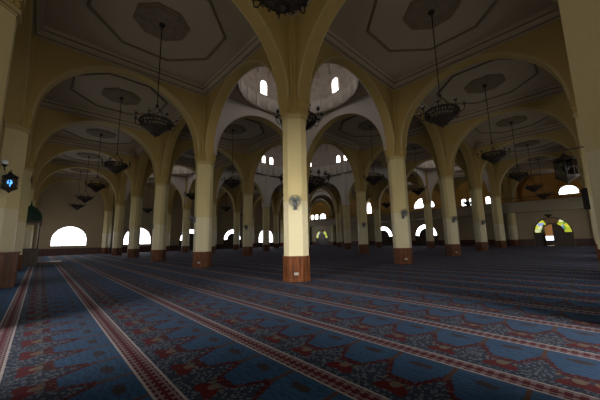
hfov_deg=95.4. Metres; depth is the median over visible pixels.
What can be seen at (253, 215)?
column
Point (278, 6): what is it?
chandelier
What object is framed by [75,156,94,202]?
chandelier
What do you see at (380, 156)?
trim
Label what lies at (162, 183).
column
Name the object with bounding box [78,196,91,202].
basket
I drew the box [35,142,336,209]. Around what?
arches
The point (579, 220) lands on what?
arches
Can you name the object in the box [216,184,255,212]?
arches
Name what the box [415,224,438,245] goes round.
door
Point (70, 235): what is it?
window
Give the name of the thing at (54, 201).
arches
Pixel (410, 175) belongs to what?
trim
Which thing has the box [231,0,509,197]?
arches
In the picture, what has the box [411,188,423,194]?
basket
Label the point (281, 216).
column
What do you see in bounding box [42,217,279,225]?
trim
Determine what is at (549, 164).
trim
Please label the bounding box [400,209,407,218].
wall fan
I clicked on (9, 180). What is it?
lantern
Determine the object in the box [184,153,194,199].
chandelier
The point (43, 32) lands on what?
trim
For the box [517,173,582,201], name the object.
arches
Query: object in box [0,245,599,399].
floor
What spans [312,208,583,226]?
floor
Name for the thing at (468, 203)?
chandelier
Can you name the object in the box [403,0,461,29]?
trim
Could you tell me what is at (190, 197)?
basket
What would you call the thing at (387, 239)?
door
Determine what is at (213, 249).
column
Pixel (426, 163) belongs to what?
trim
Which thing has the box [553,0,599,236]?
column
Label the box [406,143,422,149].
trim
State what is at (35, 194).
column
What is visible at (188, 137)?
trim
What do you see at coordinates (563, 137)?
arches
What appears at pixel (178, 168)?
trim
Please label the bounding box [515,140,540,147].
trim
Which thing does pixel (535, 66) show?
trim
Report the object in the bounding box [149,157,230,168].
trim
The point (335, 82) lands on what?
window
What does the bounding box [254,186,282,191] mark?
trim
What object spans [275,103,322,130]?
chandelier
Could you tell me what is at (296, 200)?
wall fan
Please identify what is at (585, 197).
loudspeaker
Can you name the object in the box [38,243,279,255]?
baseboard
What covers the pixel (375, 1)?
trim
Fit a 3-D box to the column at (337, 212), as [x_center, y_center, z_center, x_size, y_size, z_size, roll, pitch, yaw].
[7.876,3.582,56.230,1.250,12.000,1.250,7,-11,-43]
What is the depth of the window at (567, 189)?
45.27 m
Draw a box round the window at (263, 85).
[260,80,267,95]
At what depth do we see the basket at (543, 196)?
36.47 m
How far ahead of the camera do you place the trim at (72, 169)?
38.63 m
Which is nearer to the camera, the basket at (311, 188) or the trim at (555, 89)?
the trim at (555, 89)
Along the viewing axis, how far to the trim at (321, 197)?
66.65 m
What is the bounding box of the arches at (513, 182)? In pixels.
[366,166,583,205]
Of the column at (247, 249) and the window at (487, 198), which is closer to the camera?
the column at (247, 249)
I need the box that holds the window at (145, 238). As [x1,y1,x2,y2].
[123,228,150,244]
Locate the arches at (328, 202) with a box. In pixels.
[311,198,331,214]
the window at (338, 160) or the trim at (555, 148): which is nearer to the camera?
the trim at (555, 148)
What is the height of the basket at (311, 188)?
2.521 m
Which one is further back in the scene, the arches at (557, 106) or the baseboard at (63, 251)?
the baseboard at (63, 251)
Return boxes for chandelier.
[69,171,85,209]
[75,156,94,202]
[85,134,107,191]
[100,97,130,174]
[134,22,177,137]
[142,179,153,213]
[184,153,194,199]
[221,194,230,211]
[222,129,242,188]
[252,0,307,18]
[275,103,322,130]
[279,169,330,194]
[364,126,383,185]
[381,188,389,207]
[409,147,426,194]
[418,10,465,127]
[461,178,470,206]
[476,84,510,164]
[505,122,531,181]
[523,144,543,192]
[534,159,551,198]
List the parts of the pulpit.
post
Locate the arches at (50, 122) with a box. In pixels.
[33,107,245,188]
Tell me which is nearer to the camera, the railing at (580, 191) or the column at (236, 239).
the railing at (580, 191)
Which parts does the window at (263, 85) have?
pane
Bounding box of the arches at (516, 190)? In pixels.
[515,187,518,201]
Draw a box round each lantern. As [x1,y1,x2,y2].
[0,170,18,192]
[552,146,583,183]
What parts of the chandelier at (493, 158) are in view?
rod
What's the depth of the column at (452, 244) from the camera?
23.73 m
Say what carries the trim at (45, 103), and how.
attached to the arches at (55, 64)
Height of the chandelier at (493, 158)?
5.641 m
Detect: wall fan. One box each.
[189,214,195,222]
[289,195,300,209]
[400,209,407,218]
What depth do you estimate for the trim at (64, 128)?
27.78 m
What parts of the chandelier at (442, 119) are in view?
rod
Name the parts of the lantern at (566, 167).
glass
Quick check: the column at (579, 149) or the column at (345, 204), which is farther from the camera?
the column at (345, 204)
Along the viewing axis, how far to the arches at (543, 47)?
17.32 m
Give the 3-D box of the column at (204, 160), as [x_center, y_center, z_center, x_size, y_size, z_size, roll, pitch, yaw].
[-6.415,-1.647,18.370,1.250,12.000,1.250,7,-11,-43]
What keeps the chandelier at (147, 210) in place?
hanging from the trim
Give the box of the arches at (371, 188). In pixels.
[367,182,375,205]
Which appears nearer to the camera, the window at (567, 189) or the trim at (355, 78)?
the trim at (355, 78)
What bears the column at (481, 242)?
on the floor at (511, 322)
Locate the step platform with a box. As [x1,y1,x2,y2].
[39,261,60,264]
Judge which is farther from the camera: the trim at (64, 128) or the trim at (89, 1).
the trim at (64, 128)
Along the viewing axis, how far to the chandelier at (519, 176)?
24.11 m
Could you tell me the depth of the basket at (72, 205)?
37.95 m
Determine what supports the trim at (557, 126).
attached to the arches at (273, 32)
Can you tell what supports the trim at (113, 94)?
attached to the ceiling at (71, 17)
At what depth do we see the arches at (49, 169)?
37.62 m
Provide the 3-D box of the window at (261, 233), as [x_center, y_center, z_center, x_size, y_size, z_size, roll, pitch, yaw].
[-8.264,8.703,66.146,4.200,3.150,0.100,7,-11,-43]
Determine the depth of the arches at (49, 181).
43.89 m
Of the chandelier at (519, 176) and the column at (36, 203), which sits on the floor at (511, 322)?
the column at (36, 203)
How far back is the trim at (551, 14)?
14.84 m
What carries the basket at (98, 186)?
on the chandelier at (98, 186)
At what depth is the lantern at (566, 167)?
9.07 m
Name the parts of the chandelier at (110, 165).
rod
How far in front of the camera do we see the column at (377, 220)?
49.14 m
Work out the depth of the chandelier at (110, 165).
18.57 m
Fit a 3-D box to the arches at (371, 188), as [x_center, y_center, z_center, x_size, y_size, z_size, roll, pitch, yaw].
[10.652,-1.581,47.175,8.250,4.500,0.660,7,-11,-43]
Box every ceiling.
[44,0,559,179]
[526,169,556,176]
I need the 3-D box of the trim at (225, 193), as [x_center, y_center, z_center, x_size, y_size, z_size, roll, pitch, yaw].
[-11.499,-1.632,57.442,8.590,0.580,8.460,7,-11,-43]
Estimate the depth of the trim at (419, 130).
28.68 m
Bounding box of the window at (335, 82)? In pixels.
[331,77,338,93]
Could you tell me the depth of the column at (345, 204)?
43.02 m
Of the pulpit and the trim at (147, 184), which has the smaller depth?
the pulpit
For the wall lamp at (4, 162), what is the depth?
11.34 m
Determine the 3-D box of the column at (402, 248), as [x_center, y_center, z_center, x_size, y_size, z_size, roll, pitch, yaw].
[6.428,-1.938,18.110,1.250,12.000,1.250,7,-11,-43]
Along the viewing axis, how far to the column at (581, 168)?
24.13 m
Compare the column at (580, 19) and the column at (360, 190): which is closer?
the column at (580, 19)
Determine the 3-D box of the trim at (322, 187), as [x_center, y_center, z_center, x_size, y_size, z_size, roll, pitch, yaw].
[7.524,-2.988,50.699,8.590,0.580,8.460,7,-11,-43]
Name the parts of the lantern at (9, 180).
glass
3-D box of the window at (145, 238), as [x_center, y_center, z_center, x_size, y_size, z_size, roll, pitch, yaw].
[-28.255,6.236,47.496,4.200,2.960,0.100,7,-11,-43]
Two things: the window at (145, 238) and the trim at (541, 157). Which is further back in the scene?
the window at (145, 238)
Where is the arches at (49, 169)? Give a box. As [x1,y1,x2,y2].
[36,163,274,210]
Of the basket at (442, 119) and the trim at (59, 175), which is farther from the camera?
the trim at (59, 175)
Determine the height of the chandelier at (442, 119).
5.641 m
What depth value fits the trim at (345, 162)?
45.26 m
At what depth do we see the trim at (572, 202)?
41.27 m
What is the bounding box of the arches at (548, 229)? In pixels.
[544,224,554,244]
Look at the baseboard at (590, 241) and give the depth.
44.70 m
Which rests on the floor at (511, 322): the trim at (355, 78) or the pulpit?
the pulpit
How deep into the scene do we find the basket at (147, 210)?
43.94 m
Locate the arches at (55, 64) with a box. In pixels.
[29,39,426,199]
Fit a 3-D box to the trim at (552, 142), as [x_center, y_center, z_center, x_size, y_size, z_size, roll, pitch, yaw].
[26.058,-6.426,31.284,5.500,0.090,5.500,7,-11,-43]
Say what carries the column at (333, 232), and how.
on the floor at (511, 322)
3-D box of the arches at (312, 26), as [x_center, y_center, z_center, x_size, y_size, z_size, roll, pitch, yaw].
[-12.668,-4.292,25.393,0.660,4.500,53.220,7,-11,-43]
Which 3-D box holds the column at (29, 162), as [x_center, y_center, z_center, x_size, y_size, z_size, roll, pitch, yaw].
[-19.184,-1.348,18.698,1.250,12.000,1.250,7,-11,-43]
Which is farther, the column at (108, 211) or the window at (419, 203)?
the window at (419, 203)
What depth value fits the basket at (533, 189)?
30.24 m
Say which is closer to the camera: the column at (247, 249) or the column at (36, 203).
the column at (247, 249)
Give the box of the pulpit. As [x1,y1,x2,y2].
[21,201,42,266]
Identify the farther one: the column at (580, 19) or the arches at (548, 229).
the arches at (548, 229)
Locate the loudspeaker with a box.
[581,188,590,209]
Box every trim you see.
[32,0,262,95]
[39,98,182,134]
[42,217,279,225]
[45,136,144,156]
[48,158,121,171]
[49,173,107,182]
[62,155,100,162]
[63,128,134,143]
[70,73,167,114]
[71,168,90,172]
[77,153,100,158]
[86,129,115,138]
[87,0,225,61]
[101,88,140,104]
[133,2,189,40]
[145,183,173,188]
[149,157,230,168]
[177,132,282,153]
[177,167,191,173]
[184,149,194,155]
[220,118,263,140]
[223,124,245,133]
[223,192,259,196]
[237,80,359,115]
[238,64,356,112]
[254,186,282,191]
[256,171,351,177]
[258,144,350,176]
[286,0,312,16]
[310,196,583,226]
[317,195,353,199]
[318,185,354,190]
[321,125,427,150]
[323,0,560,89]
[340,116,379,136]
[358,120,376,130]
[366,0,497,51]
[368,174,414,183]
[376,148,460,163]
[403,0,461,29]
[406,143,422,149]
[417,83,564,126]
[419,161,434,167]
[436,59,538,103]
[453,176,465,180]
[463,122,565,147]
[464,74,505,93]
[474,116,549,133]
[495,116,527,126]
[498,145,566,161]
[506,142,553,151]
[508,162,555,172]
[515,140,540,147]
[516,158,556,164]
[527,156,548,160]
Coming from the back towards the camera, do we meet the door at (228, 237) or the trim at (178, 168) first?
the door at (228, 237)
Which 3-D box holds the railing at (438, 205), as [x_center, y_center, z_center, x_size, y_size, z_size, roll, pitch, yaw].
[22.125,1.763,51.288,0.060,0.680,9.020,7,-11,-43]
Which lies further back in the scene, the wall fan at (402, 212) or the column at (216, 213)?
the column at (216, 213)
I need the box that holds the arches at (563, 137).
[253,128,582,214]
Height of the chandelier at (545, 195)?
5.641 m
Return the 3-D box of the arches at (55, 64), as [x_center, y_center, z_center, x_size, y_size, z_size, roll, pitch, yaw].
[3.543,-4.192,28.279,44.750,4.500,0.660,7,-11,-43]
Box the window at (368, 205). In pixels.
[367,203,370,213]
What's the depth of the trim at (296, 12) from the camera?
11.97 m
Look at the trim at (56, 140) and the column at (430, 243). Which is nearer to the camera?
the trim at (56, 140)
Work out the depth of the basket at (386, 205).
43.16 m
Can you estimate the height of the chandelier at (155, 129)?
5.641 m
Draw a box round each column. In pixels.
[0,0,25,136]
[0,34,38,251]
[14,106,39,269]
[23,156,37,247]
[27,183,36,247]
[30,199,37,247]
[100,182,113,253]
[111,172,126,255]
[126,156,143,257]
[150,134,170,260]
[166,208,171,250]
[181,177,191,251]
[192,95,215,267]
[211,198,216,253]
[215,213,217,248]
[233,187,240,249]
[242,154,253,255]
[252,215,254,247]
[262,175,269,250]
[273,192,278,247]
[279,15,309,281]
[280,201,283,246]
[307,173,309,254]
[330,202,335,245]
[335,191,341,246]
[341,173,351,248]
[355,151,369,252]
[373,184,381,246]
[385,89,413,263]
[422,171,434,247]
[437,127,461,255]
[467,148,488,250]
[488,164,506,247]
[503,172,519,245]
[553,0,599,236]
[559,19,599,265]
[575,121,597,258]
[581,168,596,252]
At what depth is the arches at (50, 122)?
23.74 m
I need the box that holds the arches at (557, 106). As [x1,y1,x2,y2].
[361,92,578,185]
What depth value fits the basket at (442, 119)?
11.55 m
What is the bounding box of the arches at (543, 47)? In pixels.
[168,20,572,209]
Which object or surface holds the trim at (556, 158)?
attached to the ceiling at (71, 17)
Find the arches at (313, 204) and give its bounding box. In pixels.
[309,201,329,217]
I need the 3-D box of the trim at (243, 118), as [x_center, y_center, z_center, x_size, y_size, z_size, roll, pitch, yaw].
[-6.289,-6.619,25.581,5.500,0.090,5.500,7,-11,-43]
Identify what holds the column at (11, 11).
on the floor at (511, 322)
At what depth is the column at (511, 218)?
42.31 m
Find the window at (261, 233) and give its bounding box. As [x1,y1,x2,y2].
[259,231,272,242]
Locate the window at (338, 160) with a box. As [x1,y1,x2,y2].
[336,155,340,162]
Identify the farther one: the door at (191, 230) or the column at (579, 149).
the door at (191, 230)
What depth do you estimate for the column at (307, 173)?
24.04 m
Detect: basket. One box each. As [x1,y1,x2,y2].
[71,204,83,209]
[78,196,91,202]
[87,183,105,191]
[104,161,127,174]
[138,114,172,137]
[143,208,152,213]
[186,193,194,199]
[224,179,239,188]
[281,111,316,130]
[308,175,323,194]
[366,176,381,185]
[382,203,389,207]
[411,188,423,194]
[424,103,459,127]
[481,150,505,164]
[509,172,528,181]
[526,185,541,192]
[537,193,549,198]
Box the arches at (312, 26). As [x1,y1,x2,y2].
[107,0,345,206]
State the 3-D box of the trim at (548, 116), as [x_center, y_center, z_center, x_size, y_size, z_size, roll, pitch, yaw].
[19.396,-7.201,25.061,5.500,0.090,5.500,7,-11,-43]
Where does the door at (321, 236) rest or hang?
in the arches at (579, 220)
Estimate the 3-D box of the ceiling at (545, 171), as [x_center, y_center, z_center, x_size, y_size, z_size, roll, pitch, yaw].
[39.971,-4.984,44.086,9.230,0.200,9.940,7,-11,-43]
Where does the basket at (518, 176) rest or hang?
on the chandelier at (519, 176)
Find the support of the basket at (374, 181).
on the chandelier at (375, 180)
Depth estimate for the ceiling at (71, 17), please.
16.51 m
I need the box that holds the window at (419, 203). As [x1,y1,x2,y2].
[414,198,434,208]
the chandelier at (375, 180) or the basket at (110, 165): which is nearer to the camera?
the basket at (110, 165)
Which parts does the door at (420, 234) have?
panel, panel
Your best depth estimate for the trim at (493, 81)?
18.62 m
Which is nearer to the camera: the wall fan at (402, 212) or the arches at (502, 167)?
the wall fan at (402, 212)
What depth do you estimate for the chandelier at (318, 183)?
36.67 m
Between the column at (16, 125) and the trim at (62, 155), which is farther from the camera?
the trim at (62, 155)
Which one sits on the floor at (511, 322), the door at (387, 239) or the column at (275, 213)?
the column at (275, 213)
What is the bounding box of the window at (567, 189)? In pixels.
[558,185,579,194]
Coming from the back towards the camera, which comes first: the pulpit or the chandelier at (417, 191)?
the chandelier at (417, 191)
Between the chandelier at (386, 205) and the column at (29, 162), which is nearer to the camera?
the column at (29, 162)
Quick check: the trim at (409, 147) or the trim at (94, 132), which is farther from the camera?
the trim at (409, 147)
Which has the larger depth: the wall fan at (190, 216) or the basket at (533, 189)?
the basket at (533, 189)
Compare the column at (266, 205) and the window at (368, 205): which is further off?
the window at (368, 205)
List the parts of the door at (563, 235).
panel, panel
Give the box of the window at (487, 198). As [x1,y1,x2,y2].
[485,196,490,203]
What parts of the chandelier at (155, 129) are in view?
rod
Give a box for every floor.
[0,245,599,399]
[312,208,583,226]
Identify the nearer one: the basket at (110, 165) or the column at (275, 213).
the basket at (110, 165)
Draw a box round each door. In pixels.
[179,229,193,250]
[223,229,240,248]
[316,230,327,244]
[375,226,392,245]
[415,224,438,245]
[534,217,574,245]
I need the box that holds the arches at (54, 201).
[32,180,279,248]
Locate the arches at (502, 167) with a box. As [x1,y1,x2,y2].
[309,150,583,213]
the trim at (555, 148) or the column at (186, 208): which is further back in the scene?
the column at (186, 208)
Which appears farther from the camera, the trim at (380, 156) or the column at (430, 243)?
the column at (430, 243)
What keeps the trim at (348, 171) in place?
attached to the arches at (55, 64)
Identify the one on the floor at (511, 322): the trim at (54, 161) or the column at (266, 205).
the column at (266, 205)
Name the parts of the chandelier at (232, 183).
rod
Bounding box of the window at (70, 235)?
[50,226,86,245]
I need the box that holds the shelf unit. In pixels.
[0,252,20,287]
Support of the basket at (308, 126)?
on the chandelier at (312, 122)
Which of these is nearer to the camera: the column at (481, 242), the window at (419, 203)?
the column at (481, 242)
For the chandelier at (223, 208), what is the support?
hanging from the trim
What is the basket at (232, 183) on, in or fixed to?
on the chandelier at (232, 183)
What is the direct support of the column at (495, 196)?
on the floor at (511, 322)
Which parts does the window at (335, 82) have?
pane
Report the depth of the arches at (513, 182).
43.74 m
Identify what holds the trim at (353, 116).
attached to the ceiling at (71, 17)
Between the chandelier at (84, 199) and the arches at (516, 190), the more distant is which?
the arches at (516, 190)
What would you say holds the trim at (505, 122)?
attached to the ceiling at (71, 17)
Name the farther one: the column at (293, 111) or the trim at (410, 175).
the trim at (410, 175)
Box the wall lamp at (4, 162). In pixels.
[1,159,8,170]
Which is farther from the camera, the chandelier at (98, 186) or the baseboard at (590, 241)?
the baseboard at (590, 241)
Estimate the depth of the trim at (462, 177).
48.16 m
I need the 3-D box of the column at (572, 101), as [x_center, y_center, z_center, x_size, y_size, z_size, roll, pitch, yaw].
[12.608,-3.003,11.626,1.250,12.000,1.250,7,-11,-43]
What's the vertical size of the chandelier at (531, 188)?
5.641 m
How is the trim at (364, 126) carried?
attached to the ceiling at (71, 17)
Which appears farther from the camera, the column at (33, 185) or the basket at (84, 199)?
the basket at (84, 199)
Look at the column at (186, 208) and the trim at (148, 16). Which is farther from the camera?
the column at (186, 208)
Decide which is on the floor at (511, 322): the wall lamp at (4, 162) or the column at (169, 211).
the column at (169, 211)
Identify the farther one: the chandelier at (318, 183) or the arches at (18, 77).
the chandelier at (318, 183)
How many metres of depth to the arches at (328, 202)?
68.43 m
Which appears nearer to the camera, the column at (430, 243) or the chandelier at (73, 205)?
the chandelier at (73, 205)
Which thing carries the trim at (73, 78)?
attached to the ceiling at (71, 17)
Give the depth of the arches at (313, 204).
74.03 m
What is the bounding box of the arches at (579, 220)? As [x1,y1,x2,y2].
[310,168,593,245]
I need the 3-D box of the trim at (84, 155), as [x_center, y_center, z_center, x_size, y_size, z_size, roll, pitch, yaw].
[-25.130,-5.237,32.493,2.240,0.100,2.240,7,-11,-43]
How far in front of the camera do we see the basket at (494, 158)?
17.79 m
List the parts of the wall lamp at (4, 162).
globe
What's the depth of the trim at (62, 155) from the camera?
33.95 m
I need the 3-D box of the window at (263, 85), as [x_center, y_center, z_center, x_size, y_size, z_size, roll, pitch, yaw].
[-2.975,-9.221,22.356,0.720,1.300,0.080,7,-11,-43]
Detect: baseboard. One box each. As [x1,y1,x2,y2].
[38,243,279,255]
[310,238,594,245]
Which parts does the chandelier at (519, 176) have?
rod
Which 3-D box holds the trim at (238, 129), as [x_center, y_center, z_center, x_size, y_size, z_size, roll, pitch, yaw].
[-6.289,-6.614,25.580,2.240,0.100,2.240,7,-11,-43]
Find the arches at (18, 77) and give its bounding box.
[5,0,32,157]
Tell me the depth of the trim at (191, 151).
31.77 m
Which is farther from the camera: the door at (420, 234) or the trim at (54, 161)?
the door at (420, 234)
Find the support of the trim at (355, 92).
attached to the arches at (55, 64)
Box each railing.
[409,205,441,211]
[506,191,581,202]
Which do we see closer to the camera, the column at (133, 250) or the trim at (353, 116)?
the trim at (353, 116)
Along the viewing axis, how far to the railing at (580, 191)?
37.94 m
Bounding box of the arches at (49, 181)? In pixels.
[37,177,280,216]
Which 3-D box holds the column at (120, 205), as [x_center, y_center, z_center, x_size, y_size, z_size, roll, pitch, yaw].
[-24.954,1.549,37.820,1.250,12.000,1.250,7,-11,-43]
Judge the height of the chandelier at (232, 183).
5.641 m
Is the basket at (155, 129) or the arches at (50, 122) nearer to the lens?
the basket at (155, 129)

